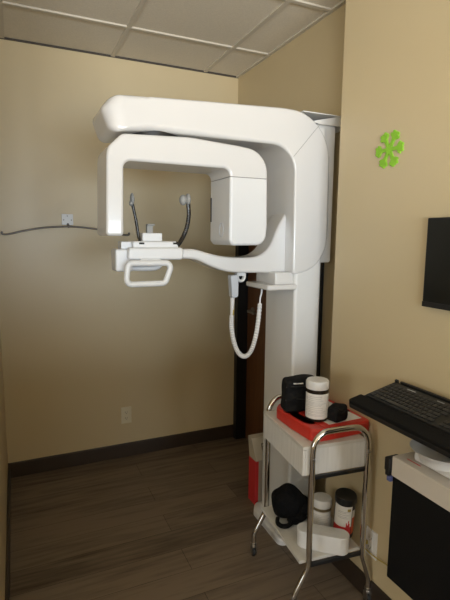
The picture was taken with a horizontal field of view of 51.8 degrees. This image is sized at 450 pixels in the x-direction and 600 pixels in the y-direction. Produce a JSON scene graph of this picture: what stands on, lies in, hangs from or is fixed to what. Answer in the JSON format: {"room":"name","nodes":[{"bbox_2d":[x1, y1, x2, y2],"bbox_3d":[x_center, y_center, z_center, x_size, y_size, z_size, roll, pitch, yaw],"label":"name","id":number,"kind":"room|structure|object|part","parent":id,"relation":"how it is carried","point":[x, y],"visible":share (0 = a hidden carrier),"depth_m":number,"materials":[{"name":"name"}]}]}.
{"room":"radiology room","nodes":[
{"label":"radiology room","id":0,"kind":"room"},
{"bbox_2d":[0,331,7,599],"bbox_3d":[-1.055,-0.072,1.978,0.100,2.597,1.600,-3,8,-24],"label":"wall","id":1,"kind":"structure","parent":0,"point":[3,439],"depth_m":2.17,"materials":[{"name":"beige paint"}]},
{"bbox_2d":[5,464,10,599],"bbox_3d":[-1.014,1.166,2.164,0.012,0.095,1.588,-3,8,-24],"label":"baseboard","id":2,"kind":"structure","parent":1,"relation":"attached to","point":[7,572],"depth_m":2.17,"materials":[{"name":"brown plastic"}]},
{"bbox_2d":[0,39,237,462],"bbox_3d":[-0.631,-0.220,3.093,1.800,2.597,0.100,-3,8,-24],"label":"wall","id":3,"kind":"structure","parent":0,"point":[80,345],"depth_m":2.95,"materials":[{"name":"beige paint"}]},
{"bbox_2d":[1,214,129,235],"bbox_3d":[-0.957,-0.458,2.824,0.746,0.132,0.056,-3,8,-24],"label":"cable","id":4,"kind":"object","parent":3,"relation":"attached to","point":[67,219],"visible":0.9,"depth_m":2.83,"materials":[{"name":"black plastic"}]},
{"bbox_3d":[-0.956,-0.431,2.826,0.746,0.078,0.053,-3,8,-24],"label":"rod","id":5,"kind":"part","parent":4,"relation":"part of","materials":[{"name":"metal"}]},
{"bbox_3d":[-0.967,-0.494,2.840,0.067,0.066,0.010,-3,8,-24],"label":"mount plate","id":6,"kind":"part","parent":4,"relation":"part of","materials":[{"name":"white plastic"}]},
{"bbox_2d":[0,37,235,77],"bbox_3d":[-0.616,-1.493,2.862,1.556,0.012,0.006,-3,8,-24],"label":"trim","id":7,"kind":"structure","parent":3,"relation":"attached to","point":[4,38],"depth_m":2.82,"materials":[{"name":"white metal"}]},
{"bbox_2d":[8,424,232,477],"bbox_3d":[-0.640,1.028,3.202,1.556,0.095,0.012,-3,8,-24],"label":"baseboard","id":8,"kind":"structure","parent":3,"relation":"attached to","point":[55,462],"depth_m":3.15,"materials":[{"name":"brown plastic"}]},
{"bbox_2d":[121,406,131,423],"bbox_3d":[-0.673,0.784,3.156,0.070,0.115,0.007,-3,8,-24],"label":"wall outlet","id":9,"kind":"object","parent":3,"relation":"attached to","point":[125,411],"visible":1,"depth_m":3.15,"materials":[{"name":"white plastic"}]},
{"bbox_2d":[3,0,341,75],"bbox_3d":[0.255,-1.081,-0.437,5.800,0.080,7.020,-3,8,-24],"label":"ceiling","id":10,"kind":"structure","parent":0,"point":[225,22],"depth_m":2.44,"materials":[{"name":"tile"}]},
{"bbox_2d":[0,0,345,77],"bbox_3d":[-0.374,-1.012,-0.670,4.056,0.012,6.700,-3,8,-24],"label":"trim","id":11,"kind":"structure","parent":10,"relation":"attached to","point":[328,11],"depth_m":2.42,"materials":[{"name":"metal"}]},
{"bbox_2d":[10,437,363,599],"bbox_3d":[0.228,1.571,-0.076,5.800,0.080,7.020,-3,8,-24],"label":"floor","id":12,"kind":"structure","parent":0,"point":[178,523],"depth_m":2.34,"materials":[{"name":"brown wood"}]},
{"bbox_2d":[93,95,340,545],"bbox_3d":[-0.001,0.168,2.194,1.136,2.085,0.350,-3,8,-24],"label":"machine","id":13,"kind":"object","parent":12,"relation":"on","point":[270,170],"visible":0.98,"depth_m":2.03,"materials":[{"name":"white plastic"}]},
{"bbox_3d":[-0.363,-0.318,1.915,0.049,0.197,0.036,-3,8,-24],"label":"temple rod","id":14,"kind":"part","parent":13,"relation":"part of","materials":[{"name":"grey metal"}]},
{"bbox_3d":[-0.189,-0.325,1.996,0.027,0.201,0.095,8,11,44],"label":"temple rod","id":15,"kind":"part","parent":13,"relation":"part of","materials":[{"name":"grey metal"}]},
{"bbox_3d":[-0.038,-0.483,2.083,1.032,0.729,0.275,-3,8,-24],"label":"arm","id":16,"kind":"part","parent":13,"relation":"part of","materials":[{"name":"white plastic"}]},
{"bbox_3d":[0.023,-0.272,2.146,0.530,0.291,0.135,-3,8,-24],"label":"support arm","id":17,"kind":"part","parent":13,"relation":"part of","materials":[{"name":"white plastic"}]},
{"bbox_2d":[228,273,262,358],"bbox_3d":[0.098,0.072,2.204,0.177,0.427,0.040,-3,8,-24],"label":"switch","id":18,"kind":"object","parent":13,"relation":"hanging from","point":[233,279],"visible":0.99,"depth_m":2.18,"materials":[{"name":"grey plastic"}]},
{"bbox_3d":[0.098,0.151,2.215,0.173,0.268,0.023,-3,8,-24],"label":"coiled cord","id":19,"kind":"part","parent":18,"relation":"part of","materials":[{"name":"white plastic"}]},
{"bbox_2d":[246,271,296,290],"bbox_3d":[0.218,-0.098,2.210,0.156,0.079,0.225,-3,8,-24],"label":"shelf","id":20,"kind":"object","parent":13,"relation":"attached to","point":[265,280],"depth_m":2.16,"materials":[{"name":"white plastic"}]},
{"bbox_2d":[248,456,262,504],"bbox_3d":[0.198,1.026,2.661,0.100,0.262,0.080,-3,8,-24],"label":"carton","id":21,"kind":"object","parent":12,"relation":"on","point":[255,467],"visible":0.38,"depth_m":2.62,"materials":[{"name":"red cardboard"}]},
{"bbox_2d":[248,433,262,460],"bbox_3d":[0.198,0.834,2.634,0.112,0.123,0.080,-3,8,-24],"label":"carton","id":22,"kind":"object","parent":21,"relation":"on","point":[255,440],"visible":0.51,"depth_m":2.61,"materials":[{"name":"white cardboard"}]},
{"bbox_2d":[250,394,370,599],"bbox_3d":[0.366,0.848,2.021,0.373,0.790,0.451,-2,8,-18],"label":"utility cart","id":23,"kind":"object","parent":12,"relation":"on","point":[311,458],"visible":0.74,"depth_m":1.83,"materials":[{"name":"silver metal"}]},
{"bbox_3d":[0.303,0.795,2.205,0.370,0.735,0.024,-2,8,-18],"label":"chrome leg frame","id":24,"kind":"part","parent":23,"relation":"part of","materials":[{"name":"silver metal"}]},
{"bbox_3d":[0.241,0.598,1.939,0.011,0.102,0.377,-2,8,-18],"label":"drawer","id":25,"kind":"part","parent":23,"relation":"part of","materials":[{"name":"white plastic"}]},
{"bbox_2d":[271,483,307,528],"bbox_3d":[0.303,0.907,2.071,0.186,0.158,0.153,0,8,-2],"label":"bag","id":26,"kind":"object","parent":23,"relation":"on","point":[288,502],"visible":0.94,"depth_m":2.03,"materials":[{"name":"black fabric"}]},
{"bbox_2d":[261,506,358,563],"bbox_3d":[0.361,1.000,2.036,0.275,0.014,0.381,-2,8,-18],"label":"shelf","id":27,"kind":"object","parent":23,"relation":"attached to","point":[289,535],"depth_m":1.90,"materials":[{"name":"white plastic"}]},
{"bbox_2d":[276,399,368,441],"bbox_3d":[0.402,0.500,1.975,0.289,0.051,0.329,-3,9,-25],"label":"tray","id":28,"kind":"object","parent":23,"relation":"on","point":[297,421],"visible":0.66,"depth_m":1.87,"materials":[{"name":"plastic"}]},
{"bbox_2d":[280,374,312,411],"bbox_3d":[0.322,0.397,1.983,0.156,0.150,0.086,-1,8,-8],"label":"pouch","id":29,"kind":"object","parent":28,"relation":"on","point":[293,397],"visible":0.65,"depth_m":1.95,"materials":[{"name":"black fabric"}]},
{"bbox_3d":[0.298,0.506,1.929,0.062,0.050,0.318,-3,9,-25],"label":"carry handle","id":30,"kind":"part","parent":28,"relation":"part of","materials":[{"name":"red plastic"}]},
{"bbox_2d":[305,376,328,421],"bbox_3d":[0.375,0.403,1.887,0.094,0.165,0.094,-2,8,-18],"label":"canister","id":31,"kind":"object","parent":28,"relation":"on","point":[317,388],"visible":1,"depth_m":1.85,"materials":[{"name":"white plastic"}]},
{"bbox_2d":[327,403,349,422],"bbox_3d":[0.458,0.455,1.877,0.078,0.066,0.071,-5,10,-35],"label":"pouch","id":32,"kind":"object","parent":28,"relation":"on","point":[337,412],"visible":1,"depth_m":1.86,"materials":[{"name":"black fabric"}]},
{"bbox_2d":[313,492,331,526],"bbox_3d":[0.423,0.925,2.030,0.086,0.135,0.086,-2,8,-18],"label":"pill bottle","id":33,"kind":"object","parent":23,"relation":"on","point":[322,501],"visible":0.84,"depth_m":2.00,"materials":[{"name":"white plastic"}]},
{"bbox_2d":[297,522,349,555],"bbox_3d":[0.398,0.974,1.891,0.211,0.075,0.071,3,8,17],"label":"tub","id":34,"kind":"object","parent":23,"relation":"on","point":[326,539],"visible":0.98,"depth_m":1.86,"materials":[{"name":"plastic"}]},
{"bbox_3d":[0.399,0.948,1.887,0.211,0.020,0.071,3,8,17],"label":"lid","id":35,"kind":"part","parent":34,"relation":"part of","materials":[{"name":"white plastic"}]},
{"bbox_3d":[0.433,0.848,1.821,0.370,0.735,0.024,-2,8,-18],"label":"chrome leg frame","id":36,"kind":"part","parent":23,"relation":"part of","materials":[{"name":"silver metal"}]},
{"bbox_2d":[333,488,356,537],"bbox_3d":[0.506,0.905,1.961,0.090,0.196,0.104,0,8,-5],"label":"can","id":37,"kind":"object","parent":23,"relation":"on","point":[345,498],"visible":0.87,"depth_m":1.93,"materials":[{"name":"plastic"}]},
{"bbox_3d":[0.508,0.828,1.944,0.090,0.030,0.090,-3,14,-18],"label":"lid","id":38,"kind":"part","parent":37,"relation":"part of","materials":[{"name":"plastic"}]},
{"bbox_2d":[238,4,345,492],"bbox_3d":[0.423,-0.166,2.777,0.144,2.597,1.352,-3,8,-24],"label":"wall","id":39,"kind":"structure","parent":0,"point":[306,74],"depth_m":2.41,"materials":[{"name":"beige paint"}]},
{"bbox_2d":[233,245,323,491],"bbox_3d":[0.340,0.076,2.931,0.121,2.075,1.041,-3,8,-24],"label":"door","id":40,"kind":"structure","parent":39,"relation":"in","point":[249,373],"depth_m":3.34,"materials":[{"name":"brown wood"}]},
{"bbox_3d":[0.193,0.084,3.247,0.054,0.052,0.131,-3,8,-24],"label":"lever handle","id":41,"kind":"part","parent":40,"relation":"part of","materials":[{"name":"metal"}]},
{"bbox_2d":[325,0,449,599],"bbox_3d":[1.213,0.104,0.849,0.310,2.597,2.848,-3,8,-24],"label":"wall","id":42,"kind":"structure","parent":0,"point":[396,59],"depth_m":1.76,"materials":[{"name":"beige paint"}]},
{"bbox_2d":[327,555,391,599],"bbox_3d":[1.013,1.339,1.042,0.012,0.095,2.648,-3,8,-24],"label":"baseboard","id":43,"kind":"structure","parent":42,"relation":"attached to","point":[354,574],"depth_m":2.00,"materials":[{"name":"brown plastic"}]},
{"bbox_2d":[365,526,377,560],"bbox_3d":[0.603,1.006,1.921,0.007,0.118,0.075,-3,8,-24],"label":"wall outlet","id":44,"kind":"object","parent":42,"relation":"attached to","point":[371,536],"visible":0.86,"depth_m":1.91,"materials":[{"name":"white plastic"}]},
{"bbox_2d":[367,543,372,551],"bbox_3d":[0.601,1.025,1.923,0.003,0.026,0.030,-3,8,-24],"label":"socket","id":45,"kind":"object","parent":44,"relation":"attached to","point":[370,545],"depth_m":1.92,"materials":[{"name":"white plastic"}]},
{"bbox_2d":[368,533,372,542],"bbox_3d":[0.602,0.986,1.917,0.003,0.026,0.030,-3,8,-24],"label":"socket","id":46,"kind":"object","parent":44,"relation":"attached to","point":[370,535],"depth_m":1.92,"materials":[{"name":"white plastic"}]},
{"bbox_2d":[365,539,386,565],"bbox_3d":[0.673,1.002,1.729,0.024,0.134,0.455,-3,8,-24],"label":"power cord","id":47,"kind":"object","parent":42,"relation":"attached to","point":[366,539],"visible":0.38,"depth_m":1.89,"materials":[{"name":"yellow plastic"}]},
{"bbox_2d":[375,130,403,168],"bbox_3d":[0.612,-0.560,1.724,0.008,0.131,0.140,-3,8,-24],"label":"cutout","id":48,"kind":"object","parent":42,"relation":"attached to","point":[389,148],"visible":1,"depth_m":1.72,"materials":[{"name":"green paper"}]},
{"bbox_2d":[384,451,449,599],"bbox_3d":[0.730,0.755,1.370,0.204,0.436,0.531,-3,8,-24],"label":"cabinet","id":49,"kind":"object","parent":42,"relation":"attached to","point":[418,564],"visible":0.95,"depth_m":1.44,"materials":[{"name":"black wood"}]},
{"bbox_2d":[410,439,449,478],"bbox_3d":[0.691,0.469,1.384,0.207,0.128,0.271,-3,8,-24],"label":"pedestal","id":50,"kind":"object","parent":49,"relation":"on","point":[428,457],"visible":0.57,"depth_m":1.39,"materials":[{"name":"white plastic"}]},
{"bbox_2d":[349,379,449,457],"bbox_3d":[0.647,0.369,1.430,0.214,0.082,0.560,-3,8,-24],"label":"keyboard tray","id":51,"kind":"object","parent":50,"relation":"on","point":[437,440],"visible":0.61,"depth_m":1.44,"materials":[{"name":"black plastic"}]},
{"bbox_2d":[366,382,449,434],"bbox_3d":[0.655,0.353,1.465,0.137,0.043,0.455,-3,8,-24],"label":"keyboard","id":52,"kind":"object","parent":51,"relation":"in","point":[434,412],"visible":0.99,"depth_m":1.51,"materials":[{"name":"black plastic"}]},
{"bbox_2d":[422,217,449,310],"bbox_3d":[0.800,-0.093,1.327,0.033,0.298,0.541,-3,8,-24],"label":"monitor","id":53,"kind":"object","parent":42,"relation":"attached to","point":[436,290],"visible":1,"depth_m":1.52,"materials":[{"name":"black plastic"}]}
]}

